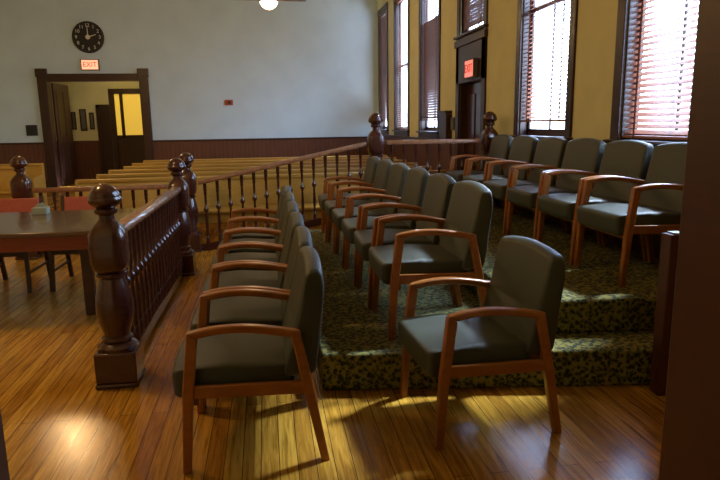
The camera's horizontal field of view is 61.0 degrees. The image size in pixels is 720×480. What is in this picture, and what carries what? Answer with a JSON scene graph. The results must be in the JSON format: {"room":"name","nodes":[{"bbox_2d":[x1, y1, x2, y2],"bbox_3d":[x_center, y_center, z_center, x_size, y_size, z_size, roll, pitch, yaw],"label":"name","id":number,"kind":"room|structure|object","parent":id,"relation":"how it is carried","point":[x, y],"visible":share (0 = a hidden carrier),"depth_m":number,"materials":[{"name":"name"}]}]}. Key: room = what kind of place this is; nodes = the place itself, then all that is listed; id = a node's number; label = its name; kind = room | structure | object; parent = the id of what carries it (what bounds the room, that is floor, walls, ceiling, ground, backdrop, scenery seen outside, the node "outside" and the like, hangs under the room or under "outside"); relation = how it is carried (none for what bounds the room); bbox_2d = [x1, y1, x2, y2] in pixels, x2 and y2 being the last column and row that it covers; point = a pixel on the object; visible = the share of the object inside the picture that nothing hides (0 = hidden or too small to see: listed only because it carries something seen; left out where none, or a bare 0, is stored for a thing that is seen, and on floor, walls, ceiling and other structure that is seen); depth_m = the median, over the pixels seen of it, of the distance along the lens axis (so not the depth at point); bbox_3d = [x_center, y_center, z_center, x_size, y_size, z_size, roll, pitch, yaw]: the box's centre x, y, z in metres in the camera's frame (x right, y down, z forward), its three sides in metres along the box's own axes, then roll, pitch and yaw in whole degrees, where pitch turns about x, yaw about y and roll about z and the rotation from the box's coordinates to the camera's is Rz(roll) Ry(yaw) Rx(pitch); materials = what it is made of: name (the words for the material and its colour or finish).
{"room":"courtroom","nodes":[
{"label":"courtroom","id":0,"kind":"room"},
{"bbox_2d":[61,178,95,186],"bbox_3d":[-7.029,-1.581,17.038,5.600,0.120,2.600,-2,11,-8],"label":"floor","id":1,"kind":"structure","parent":0,"point":[73,184],"depth_m":15.94,"materials":[{"name":"brown wood"}]},
{"bbox_2d":[50,82,138,165],"bbox_3d":[-7.235,-3.481,17.881,5.600,3.300,0.200,-2,11,-8],"label":"wall","id":2,"kind":"structure","parent":0,"point":[82,95],"depth_m":17.60,"materials":[{"name":"paint"}]},
{"bbox_2d":[71,112,76,129],"bbox_3d":[-8.246,-3.434,17.612,0.120,0.500,0.025,-2,11,-8],"label":"framed picture","id":3,"kind":"object","parent":2,"relation":"attached to","point":[73,114],"visible":0.93,"depth_m":17.61,"materials":[{"name":"grey plastic"}]},
{"bbox_2d":[72,113,75,128],"bbox_3d":[-8.247,-3.436,17.617,0.060,0.440,0.013,-2,11,-8],"label":"print","id":4,"kind":"object","parent":3,"relation":"attached to","point":[73,114],"depth_m":17.61,"materials":[{"name":"grey paper"}]},
{"bbox_2d":[57,140,101,178],"bbox_3d":[-8.759,-2.312,17.747,2.450,1.100,0.030,-2,11,-8],"label":"trim","id":5,"kind":"structure","parent":2,"relation":"attached to","point":[87,153],"depth_m":17.85,"materials":[{"name":"brown wood"}]},
{"bbox_2d":[79,109,87,130],"bbox_3d":[-7.989,-3.465,17.646,0.180,0.620,0.025,-2,11,-8],"label":"framed picture","id":6,"kind":"object","parent":2,"relation":"attached to","point":[82,112],"visible":1,"depth_m":17.64,"materials":[{"name":"grey plastic"}]},
{"bbox_2d":[80,110,85,129],"bbox_3d":[-7.990,-3.466,17.651,0.120,0.560,0.013,-2,11,-8],"label":"print","id":7,"kind":"object","parent":6,"relation":"attached to","point":[82,112],"depth_m":17.64,"materials":[{"name":"grey paper"}]},
{"bbox_2d":[89,112,94,128],"bbox_3d":[-7.756,-3.446,17.686,0.130,0.480,0.025,-2,11,-8],"label":"framed picture","id":8,"kind":"object","parent":2,"relation":"attached to","point":[91,114],"visible":1,"depth_m":17.68,"materials":[{"name":"grey plastic"}]},
{"bbox_2d":[90,114,93,127],"bbox_3d":[-7.757,-3.447,17.691,0.070,0.420,0.013,-2,11,-8],"label":"print","id":9,"kind":"object","parent":8,"relation":"attached to","point":[91,115],"depth_m":17.68,"materials":[{"name":"grey paper"}]},
{"bbox_2d":[95,104,114,173],"bbox_3d":[-7.425,-2.868,17.834,0.360,2.120,0.060,-2,11,-8],"label":"door","id":10,"kind":"structure","parent":2,"relation":"in","point":[102,111],"depth_m":17.82,"materials":[{"name":"brown wood"}]},
{"bbox_2d":[108,89,144,169],"bbox_3d":[-6.694,-3.113,17.886,1.080,2.560,0.090,-2,11,-8],"label":"door","id":11,"kind":"structure","parent":2,"relation":"in","point":[124,104],"depth_m":17.83,"materials":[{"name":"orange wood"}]},
{"bbox_2d":[0,0,377,142],"bbox_3d":[-4.609,-3.727,15.565,10.540,4.820,0.200,-2,11,-8],"label":"wall","id":12,"kind":"structure","parent":0,"point":[292,69],"depth_m":15.49,"materials":[{"name":"paint"}]},
{"bbox_2d":[26,125,37,135],"bbox_3d":[-8.107,-2.708,15.092,0.260,0.260,0.038,-2,11,-8],"label":"wall plaque","id":13,"kind":"object","parent":12,"relation":"attached to","point":[31,130],"visible":1,"depth_m":15.08,"materials":[{"name":"black ceramic"}]},
{"bbox_2d":[72,21,103,52],"bbox_3d":[-6.624,-4.940,14.883,0.750,0.750,0.070,-2,11,-8],"label":"wall clock","id":14,"kind":"object","parent":12,"relation":"attached to","point":[87,36],"visible":1,"depth_m":14.88,"materials":[{"name":"black plastic"}]},
{"bbox_2d":[80,59,99,69],"bbox_3d":[-6.624,-4.301,15.000,0.420,0.260,0.078,-2,11,-8],"label":"exit sign","id":15,"kind":"object","parent":12,"relation":"attached to","point":[86,64],"visible":1,"depth_m":14.97,"materials":[{"name":"grey plastic"}]},
{"bbox_2d":[34,68,153,186],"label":"door","id":16,"kind":"structure","parent":12,"relation":"in","point":[60,94],"depth_m":15.30,"materials":[{"name":"brown wood"}]},
{"bbox_2d":[0,136,366,144],"bbox_3d":[-4.557,-2.548,15.666,10.170,0.045,0.055,-2,11,-8],"label":"trim","id":17,"kind":"structure","parent":12,"relation":"attached to","point":[358,136],"depth_m":15.83,"materials":[{"name":"brown wood"}]},
{"bbox_2d":[0,138,369,179],"bbox_3d":[-4.551,-1.993,15.785,10.170,1.090,0.030,-2,11,-8],"label":"wainscoting","id":18,"kind":"structure","parent":12,"relation":"attached to","point":[33,153],"depth_m":15.89,"materials":[{"name":"brown wood"}]},
{"bbox_2d":[225,100,232,104],"bbox_3d":[-3.359,-3.525,15.662,0.200,0.130,0.065,-2,11,-8],"label":"fire alarm","id":19,"kind":"object","parent":12,"relation":"attached to","point":[227,102],"visible":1,"depth_m":15.64,"materials":[{"name":"red plastic"}]},
{"bbox_2d":[0,192,664,479],"bbox_3d":[-3.306,0.091,8.050,10.200,0.120,16.200,-2,11,-8],"label":"floor","id":20,"kind":"structure","parent":0,"point":[56,423],"depth_m":3.12,"materials":[{"name":"brown wood"}]},
{"bbox_2d":[0,166,27,198],"bbox_3d":[-7.034,-0.795,10.432,2.400,0.830,0.600,-2,11,-8],"label":"bench","id":21,"kind":"object","parent":20,"relation":"on","point":[6,173],"visible":0.2,"depth_m":10.70,"materials":[{"name":"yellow wood"}]},
{"bbox_2d":[0,163,47,205],"bbox_3d":[-7.164,-0.953,11.267,2.400,0.830,0.600,-2,11,-8],"label":"bench","id":22,"kind":"object","parent":20,"relation":"on","point":[36,172],"visible":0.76,"depth_m":11.56,"materials":[{"name":"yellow wood"}]},
{"bbox_2d":[0,196,48,292],"bbox_3d":[-3.314,0.036,5.822,0.472,0.838,0.619,-2,11,-8],"label":"chair","id":23,"kind":"object","parent":20,"relation":"on","point":[20,204],"visible":0.42,"depth_m":5.97,"materials":[{"name":"red fabric"}]},
{"bbox_2d":[10,156,42,259],"bbox_3d":[-3.877,-0.372,7.049,0.242,1.185,0.242,-2,11,-8],"label":"newel post","id":24,"kind":"object","parent":20,"relation":"on","point":[21,186],"visible":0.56,"depth_m":6.92,"materials":[{"name":"brown wood"}]},
{"bbox_2d":[0,208,138,314],"bbox_3d":[-3.132,0.238,4.954,2.430,0.755,1.220,-2,11,-8],"label":"table","id":25,"kind":"object","parent":20,"relation":"on","point":[68,229],"visible":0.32,"depth_m":4.69,"materials":[{"name":"brown wood"}]},
{"bbox_2d":[31,203,49,214],"bbox_3d":[-2.792,-0.276,5.341,0.120,0.098,0.100,-2,11,-8],"label":"tissue box","id":26,"kind":"object","parent":25,"relation":"on","point":[41,208],"visible":1,"depth_m":5.30,"materials":[{"name":"grey cardboard"}]},
{"bbox_2d":[48,195,94,291],"bbox_3d":[-2.692,0.009,5.914,0.472,0.838,0.619,-2,11,-8],"label":"chair","id":27,"kind":"object","parent":20,"relation":"on","point":[67,203],"visible":0.27,"depth_m":6.04,"materials":[{"name":"red leather"}]},
{"bbox_2d":[32,184,167,254],"bbox_3d":[-2.960,-0.248,7.215,1.604,0.781,0.095,-2,11,-8],"label":"balustrade","id":28,"kind":"object","parent":20,"relation":"on","point":[53,190],"visible":0.1,"depth_m":7.12,"materials":[{"name":"brown wood"}]},
{"bbox_2d":[87,183,145,389],"bbox_3d":[-1.438,0.263,3.554,0.242,1.185,0.242,-2,11,-8],"label":"newel post","id":29,"kind":"object","parent":20,"relation":"on","point":[119,357],"visible":1,"depth_m":3.49,"materials":[{"name":"brown wood"}]},
{"bbox_2d":[119,186,184,344],"bbox_3d":[-1.627,0.131,4.889,0.095,0.876,2.454,-2,11,-8],"label":"balustrade","id":30,"kind":"object","parent":20,"relation":"on","point":[153,228],"visible":0.9,"depth_m":4.68,"materials":[{"name":"brown wood"}]},
{"bbox_2d":[167,158,196,275],"bbox_3d":[-1.821,-0.236,6.180,0.242,1.185,0.242,-2,11,-8],"label":"newel post","id":31,"kind":"object","parent":20,"relation":"on","point":[176,166],"visible":0.73,"depth_m":6.11,"materials":[{"name":"brown wood"}]},
{"bbox_2d":[179,152,202,251],"bbox_3d":[-2.048,-0.452,7.318,0.242,1.185,0.242,-2,11,-8],"label":"newel post","id":32,"kind":"object","parent":20,"relation":"on","point":[196,243],"visible":0.62,"depth_m":7.25,"materials":[{"name":"brown wood"}]},
{"bbox_2d":[172,246,329,473],"bbox_3d":[-0.519,0.511,2.926,0.690,0.907,0.620,-3,11,-9],"label":"armchair","id":33,"kind":"object","parent":20,"relation":"on","point":[242,359],"visible":1,"depth_m":2.67,"materials":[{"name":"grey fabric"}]},
{"bbox_2d":[201,211,304,293],"bbox_3d":[-0.711,0.278,4.154,0.690,0.907,0.620,-2,11,-8],"label":"armchair","id":34,"kind":"object","parent":20,"relation":"on","point":[274,279],"visible":0.45,"depth_m":4.12,"materials":[{"name":"brown wood"}]},
{"bbox_2d":[190,226,317,407],"bbox_3d":[-0.609,0.395,3.541,0.690,0.907,0.620,-2,11,-8],"label":"armchair","id":35,"kind":"object","parent":20,"relation":"on","point":[237,309],"visible":0.45,"depth_m":3.44,"materials":[{"name":"grey leather"}]},
{"bbox_2d":[209,201,298,273],"bbox_3d":[-0.807,0.163,4.764,0.690,0.907,0.620,-2,11,-8],"label":"armchair","id":36,"kind":"object","parent":20,"relation":"on","point":[291,206],"visible":0.38,"depth_m":4.79,"materials":[{"name":"brown wood"}]},
{"bbox_2d":[216,192,294,254],"bbox_3d":[-0.903,0.046,5.378,0.690,0.907,0.620,-3,11,-9],"label":"armchair","id":37,"kind":"object","parent":20,"relation":"on","point":[288,196],"visible":0.34,"depth_m":5.42,"materials":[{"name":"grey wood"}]},
{"bbox_2d":[221,185,290,240],"bbox_3d":[-1.003,-0.070,5.989,0.690,0.907,0.620,-2,11,-8],"label":"armchair","id":38,"kind":"object","parent":20,"relation":"on","point":[285,188],"visible":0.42,"depth_m":5.83,"materials":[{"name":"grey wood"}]},
{"bbox_2d":[75,170,447,222],"bbox_3d":[-1.175,-0.426,8.056,4.940,0.830,0.600,-2,11,-8],"label":"bench","id":39,"kind":"object","parent":20,"relation":"on","point":[307,177],"visible":0.36,"depth_m":8.11,"materials":[{"name":"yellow wood"}]},
{"bbox_2d":[108,162,417,173],"bbox_3d":[-1.434,-0.743,9.727,4.940,0.830,0.600,-2,11,-8],"label":"bench","id":40,"kind":"object","parent":20,"relation":"on","point":[407,163],"visible":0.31,"depth_m":9.77,"materials":[{"name":"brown wood"}]},
{"bbox_2d":[96,166,431,178],"bbox_3d":[-1.285,-0.585,8.894,4.900,0.830,0.600,-2,11,-8],"label":"bench","id":41,"kind":"object","parent":20,"relation":"on","point":[321,170],"visible":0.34,"depth_m":8.93,"materials":[{"name":"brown wood"}]},
{"bbox_2d":[123,159,405,169],"bbox_3d":[-1.544,-0.902,10.565,4.900,0.830,0.600,-2,11,-8],"label":"bench","id":42,"kind":"object","parent":20,"relation":"on","point":[401,160],"visible":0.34,"depth_m":10.63,"materials":[{"name":"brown wood"}]},
{"bbox_2d":[132,157,396,165],"bbox_3d":[-1.694,-1.060,11.397,4.940,0.830,0.600,-2,11,-8],"label":"bench","id":43,"kind":"object","parent":20,"relation":"on","point":[389,158],"visible":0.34,"depth_m":11.47,"materials":[{"name":"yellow wood"}]},
{"bbox_2d":[143,155,387,162],"bbox_3d":[-1.804,-1.219,12.235,4.900,0.830,0.600,-2,11,-8],"label":"bench","id":44,"kind":"object","parent":20,"relation":"on","point":[355,156],"visible":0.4,"depth_m":12.31,"materials":[{"name":"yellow wood"}]},
{"bbox_2d":[198,142,366,250],"bbox_3d":[-0.922,-0.532,7.478,2.034,1.290,0.095,-2,11,-8],"label":"balustrade","id":45,"kind":"object","parent":20,"relation":"on","point":[315,221],"visible":0.73,"depth_m":7.42,"materials":[{"name":"brown wood"}]},
{"bbox_2d":[398,236,564,449],"bbox_3d":[0.584,0.460,3.109,0.690,0.907,0.620,-3,11,-12],"label":"armchair","id":46,"kind":"object","parent":20,"relation":"on","point":[514,330],"visible":0.98,"depth_m":2.90,"materials":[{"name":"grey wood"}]},
{"bbox_2d":[649,231,678,395],"bbox_3d":[1.783,0.399,3.329,0.330,0.908,0.080,-2,11,-8],"label":"gate post","id":47,"kind":"object","parent":20,"relation":"on","point":[666,277],"visible":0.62,"depth_m":3.28,"materials":[{"name":"wood"}]},
{"bbox_2d":[309,229,653,389],"bbox_3d":[0.840,0.348,5.490,2.710,0.220,4.557,-2,11,-8],"label":"carpeted step","id":48,"kind":"structure","parent":0,"point":[355,352],"depth_m":3.51,"materials":[{"name":"carpet"}]},
{"bbox_2d":[318,156,379,241],"bbox_3d":[-0.121,-0.491,6.947,0.690,0.907,0.620,-2,11,-8],"label":"armchair","id":49,"kind":"object","parent":48,"relation":"on","point":[371,165],"visible":0.51,"depth_m":6.91,"materials":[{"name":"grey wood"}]},
{"bbox_2d":[324,159,393,253],"bbox_3d":[-0.012,-0.376,6.340,0.690,0.907,0.620,-2,11,-8],"label":"armchair","id":50,"kind":"object","parent":48,"relation":"on","point":[383,166],"visible":0.46,"depth_m":6.30,"materials":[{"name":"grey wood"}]},
{"bbox_2d":[332,163,409,267],"bbox_3d":[0.097,-0.261,5.729,0.690,0.907,0.620,-3,11,-9],"label":"armchair","id":51,"kind":"object","parent":48,"relation":"on","point":[398,171],"visible":0.54,"depth_m":5.65,"materials":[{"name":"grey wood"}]},
{"bbox_2d":[341,167,429,285],"bbox_3d":[0.207,-0.144,5.114,0.690,0.907,0.620,-2,11,-8],"label":"armchair","id":52,"kind":"object","parent":48,"relation":"on","point":[416,177],"visible":0.54,"depth_m":5.00,"materials":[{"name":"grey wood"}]},
{"bbox_2d":[353,173,455,309],"bbox_3d":[0.316,-0.028,4.500,0.690,0.907,0.620,-2,11,-8],"label":"armchair","id":53,"kind":"object","parent":48,"relation":"on","point":[439,186],"visible":0.55,"depth_m":4.37,"materials":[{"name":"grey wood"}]},
{"bbox_2d":[368,180,492,340],"bbox_3d":[0.425,0.088,3.892,0.690,0.907,0.620,-2,11,-8],"label":"armchair","id":54,"kind":"object","parent":48,"relation":"on","point":[461,250],"visible":0.95,"depth_m":3.65,"materials":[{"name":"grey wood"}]},
{"bbox_2d":[377,0,628,143],"bbox_3d":[1.770,-2.437,8.359,0.140,4.820,16.200,-2,11,-8],"label":"wall","id":55,"kind":"structure","parent":0,"point":[597,19],"depth_m":7.56,"materials":[{"name":"paint"}]},
{"bbox_2d":[377,2,388,134],"bbox_3d":[0.626,-4.229,15.357,0.210,3.090,1.300,-2,11,-8],"label":"window","id":56,"kind":"structure","parent":55,"relation":"in","point":[384,129],"depth_m":15.59,"materials":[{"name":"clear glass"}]},
{"bbox_2d":[380,11,386,120],"bbox_3d":[0.614,-4.316,15.339,0.079,2.628,0.940,-2,11,-8],"label":"blind","id":57,"kind":"object","parent":56,"relation":"attached to","point":[383,16],"visible":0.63,"depth_m":15.45,"materials":[{"name":"brown wood"}]},
{"bbox_2d":[392,0,409,135],"bbox_3d":[0.943,-3.841,13.318,0.210,3.090,1.560,-2,11,-8],"label":"window","id":58,"kind":"structure","parent":55,"relation":"in","point":[401,132],"depth_m":13.79,"materials":[{"name":"clear glass"}]},
{"bbox_2d":[396,0,406,128],"bbox_3d":[0.933,-3.840,13.316,0.079,2.808,1.200,-2,11,-8],"label":"blind","id":59,"kind":"object","parent":58,"relation":"attached to","point":[397,1],"visible":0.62,"depth_m":13.34,"materials":[{"name":"brown wood"}]},
{"bbox_2d":[383,134,433,139],"bbox_3d":[1.619,-1.430,9.010,0.055,0.040,15.140,-2,11,-8],"label":"trim","id":60,"kind":"structure","parent":55,"relation":"attached to","point":[409,137],"depth_m":12.83,"materials":[{"name":"brown wood"}]},
{"bbox_2d":[416,0,440,138],"bbox_3d":[1.294,-3.413,11.060,0.210,3.090,1.510,-2,11,-8],"label":"window","id":61,"kind":"structure","parent":55,"relation":"in","point":[424,131],"depth_m":11.51,"materials":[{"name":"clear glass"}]},
{"bbox_2d":[422,0,437,120],"bbox_3d":[1.282,-3.500,11.041,0.079,2.628,1.150,-2,11,-8],"label":"blind","id":62,"kind":"object","parent":61,"relation":"attached to","point":[430,43],"visible":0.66,"depth_m":11.16,"materials":[{"name":"brown wood"}]},
{"bbox_2d":[437,110,451,138],"bbox_3d":[1.401,-1.900,10.123,0.120,0.470,0.460,-2,11,-8],"label":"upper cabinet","id":63,"kind":"object","parent":55,"relation":"attached to","point":[445,132],"visible":0.82,"depth_m":9.96,"materials":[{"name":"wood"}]},
{"bbox_2d":[451,117,454,129],"bbox_3d":[1.491,-1.862,9.784,0.045,0.200,0.160,-2,11,-8],"label":"switch box","id":64,"kind":"object","parent":55,"relation":"attached to","point":[452,118],"visible":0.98,"depth_m":9.73,"materials":[{"name":"grey plastic"}]},
{"bbox_2d":[454,27,487,170],"bbox_3d":[1.673,-1.644,9.060,0.195,2.760,1.340,-2,11,-8],"label":"door","id":65,"kind":"structure","parent":55,"relation":"in","point":[470,94],"depth_m":9.13,"materials":[{"name":"brown wood"}]},
{"bbox_2d":[465,58,477,78],"bbox_3d":[1.579,-2.439,8.699,0.078,0.260,0.380,-2,11,-8],"label":"exit sign","id":66,"kind":"object","parent":65,"relation":"attached to","point":[471,65],"visible":1,"depth_m":8.57,"materials":[{"name":"red plastic"}]},
{"bbox_2d":[453,0,488,39],"bbox_3d":[1.635,-3.691,8.666,0.210,1.650,1.360,-2,11,-8],"label":"window","id":67,"kind":"structure","parent":55,"relation":"in","point":[485,11],"depth_m":8.84,"materials":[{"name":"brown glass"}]},
{"bbox_2d":[462,0,483,33],"bbox_3d":[1.627,-3.528,8.696,0.079,1.698,1.000,-2,11,-8],"label":"blind","id":68,"kind":"object","parent":67,"relation":"attached to","point":[474,16],"visible":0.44,"depth_m":8.83,"materials":[{"name":"brown wood"}]},
{"bbox_2d":[382,136,661,259],"bbox_3d":[1.637,-0.844,9.140,0.030,1.160,15.170,-2,11,-8],"label":"wainscoting","id":69,"kind":"structure","parent":55,"relation":"attached to","point":[409,148],"depth_m":10.29,"materials":[{"name":"brown wood"}]},
{"bbox_2d":[510,0,577,140],"bbox_3d":[2.006,-2.543,6.481,0.210,3.090,1.480,-2,11,-8],"label":"window","id":70,"kind":"structure","parent":55,"relation":"in","point":[524,128],"depth_m":7.04,"materials":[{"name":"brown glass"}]},
{"bbox_2d":[521,0,569,121],"bbox_3d":[1.995,-2.611,6.466,0.079,2.668,1.120,-2,11,-8],"label":"blind","id":71,"kind":"object","parent":70,"relation":"attached to","point":[559,98],"visible":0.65,"depth_m":6.60,"materials":[{"name":"brown wood"}]},
{"bbox_2d":[603,0,688,147],"bbox_3d":[2.329,-2.149,4.402,0.210,3.090,1.480,-2,11,-8],"label":"window","id":72,"kind":"structure","parent":55,"relation":"in","point":[623,10],"depth_m":5.12,"materials":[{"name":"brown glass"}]},
{"bbox_2d":[623,0,698,139],"bbox_3d":[2.319,-2.147,4.401,0.079,2.808,1.120,-2,11,-8],"label":"blind","id":73,"kind":"object","parent":72,"relation":"attached to","point":[634,120],"visible":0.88,"depth_m":4.71,"materials":[{"name":"brown wood"}]},
{"bbox_2d":[465,206,659,332],"bbox_3d":[1.425,0.080,5.700,1.470,0.210,4.228,-2,11,-8],"label":"platform","id":74,"kind":"structure","parent":0,"point":[592,300],"depth_m":4.08,"materials":[{"name":"carpet"}]},
{"bbox_2d":[367,113,384,159],"bbox_3d":[0.199,-0.971,7.569,0.242,1.185,0.242,-2,11,-8],"label":"newel post","id":75,"kind":"object","parent":74,"relation":"on","point":[375,138],"visible":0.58,"depth_m":7.44,"materials":[{"name":"brown wood"}]},
{"bbox_2d":[385,138,480,172],"bbox_3d":[0.923,-0.863,7.702,1.214,0.801,0.095,-2,11,-8],"label":"balustrade","id":76,"kind":"object","parent":74,"relation":"on","point":[474,141],"visible":0.46,"depth_m":7.62,"materials":[{"name":"brown wood"}]},
{"bbox_2d":[446,134,513,206],"bbox_3d":[1.423,-0.800,7.319,0.690,0.907,0.620,-2,11,-8],"label":"armchair","id":77,"kind":"object","parent":74,"relation":"on","point":[500,146],"visible":0.36,"depth_m":7.20,"materials":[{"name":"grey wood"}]},
{"bbox_2d":[480,111,499,205],"bbox_3d":[1.642,-1.034,7.782,0.242,1.185,0.242,-2,11,-8],"label":"newel post","id":78,"kind":"object","parent":74,"relation":"on","point":[490,117],"visible":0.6,"depth_m":7.65,"materials":[{"name":"brown wood"}]},
{"bbox_2d":[463,135,538,219],"bbox_3d":[1.524,-0.681,6.695,0.690,0.907,0.620,-2,11,-8],"label":"armchair","id":79,"kind":"object","parent":74,"relation":"on","point":[523,148],"visible":0.48,"depth_m":6.59,"materials":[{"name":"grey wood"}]},
{"bbox_2d":[483,137,568,234],"bbox_3d":[1.625,-0.562,6.068,0.690,0.907,0.620,-2,11,-8],"label":"armchair","id":80,"kind":"object","parent":74,"relation":"on","point":[550,151],"visible":0.44,"depth_m":5.96,"materials":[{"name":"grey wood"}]},
{"bbox_2d":[506,138,605,244],"bbox_3d":[1.726,-0.445,5.450,0.690,0.907,0.620,-3,11,-9],"label":"armchair","id":81,"kind":"object","parent":74,"relation":"on","point":[583,154],"visible":0.58,"depth_m":5.39,"materials":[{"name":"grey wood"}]},
{"bbox_2d":[536,140,653,264],"bbox_3d":[1.827,-0.326,4.822,0.690,0.907,0.620,-3,11,-9],"label":"armchair","id":82,"kind":"object","parent":74,"relation":"on","point":[624,158],"visible":0.6,"depth_m":4.73,"materials":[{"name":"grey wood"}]},
{"bbox_2d":[573,142,686,286],"bbox_3d":[1.928,-0.208,4.198,0.690,0.907,0.620,-3,11,-9],"label":"armchair","id":83,"kind":"object","parent":74,"relation":"on","point":[654,206],"visible":0.74,"depth_m":4.13,"materials":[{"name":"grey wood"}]},
{"bbox_3d":[-3.482,-4.747,7.618,10.540,0.150,15.600,-2,11,-8],"label":"ceiling","id":84,"kind":"structure","parent":0,"visible":0},
{"bbox_2d":[260,0,305,10],"bbox_3d":[-1.688,-4.797,11.183,1.046,1.150,1.046,6,13,33],"label":"ceiling fan","id":85,"kind":"object","parent":84,"relation":"hanging from","point":[267,4],"visible":1,"depth_m":11.20,"materials":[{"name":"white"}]},
{"bbox_3d":[-2.254,-0.948,0.602,10.200,4.700,0.200,-2,11,-8],"label":"wall","id":86,"kind":"structure","parent":0,"visible":0},
{"bbox_2d":[0,0,719,479],"bbox_3d":[0.035,-0.183,1.083,1.880,2.950,0.240,-2,11,-8],"label":"door frame","id":87,"kind":"structure","parent":86,"relation":"in","point":[690,444],"depth_m":1.28,"materials":[{"name":"brown wood"}]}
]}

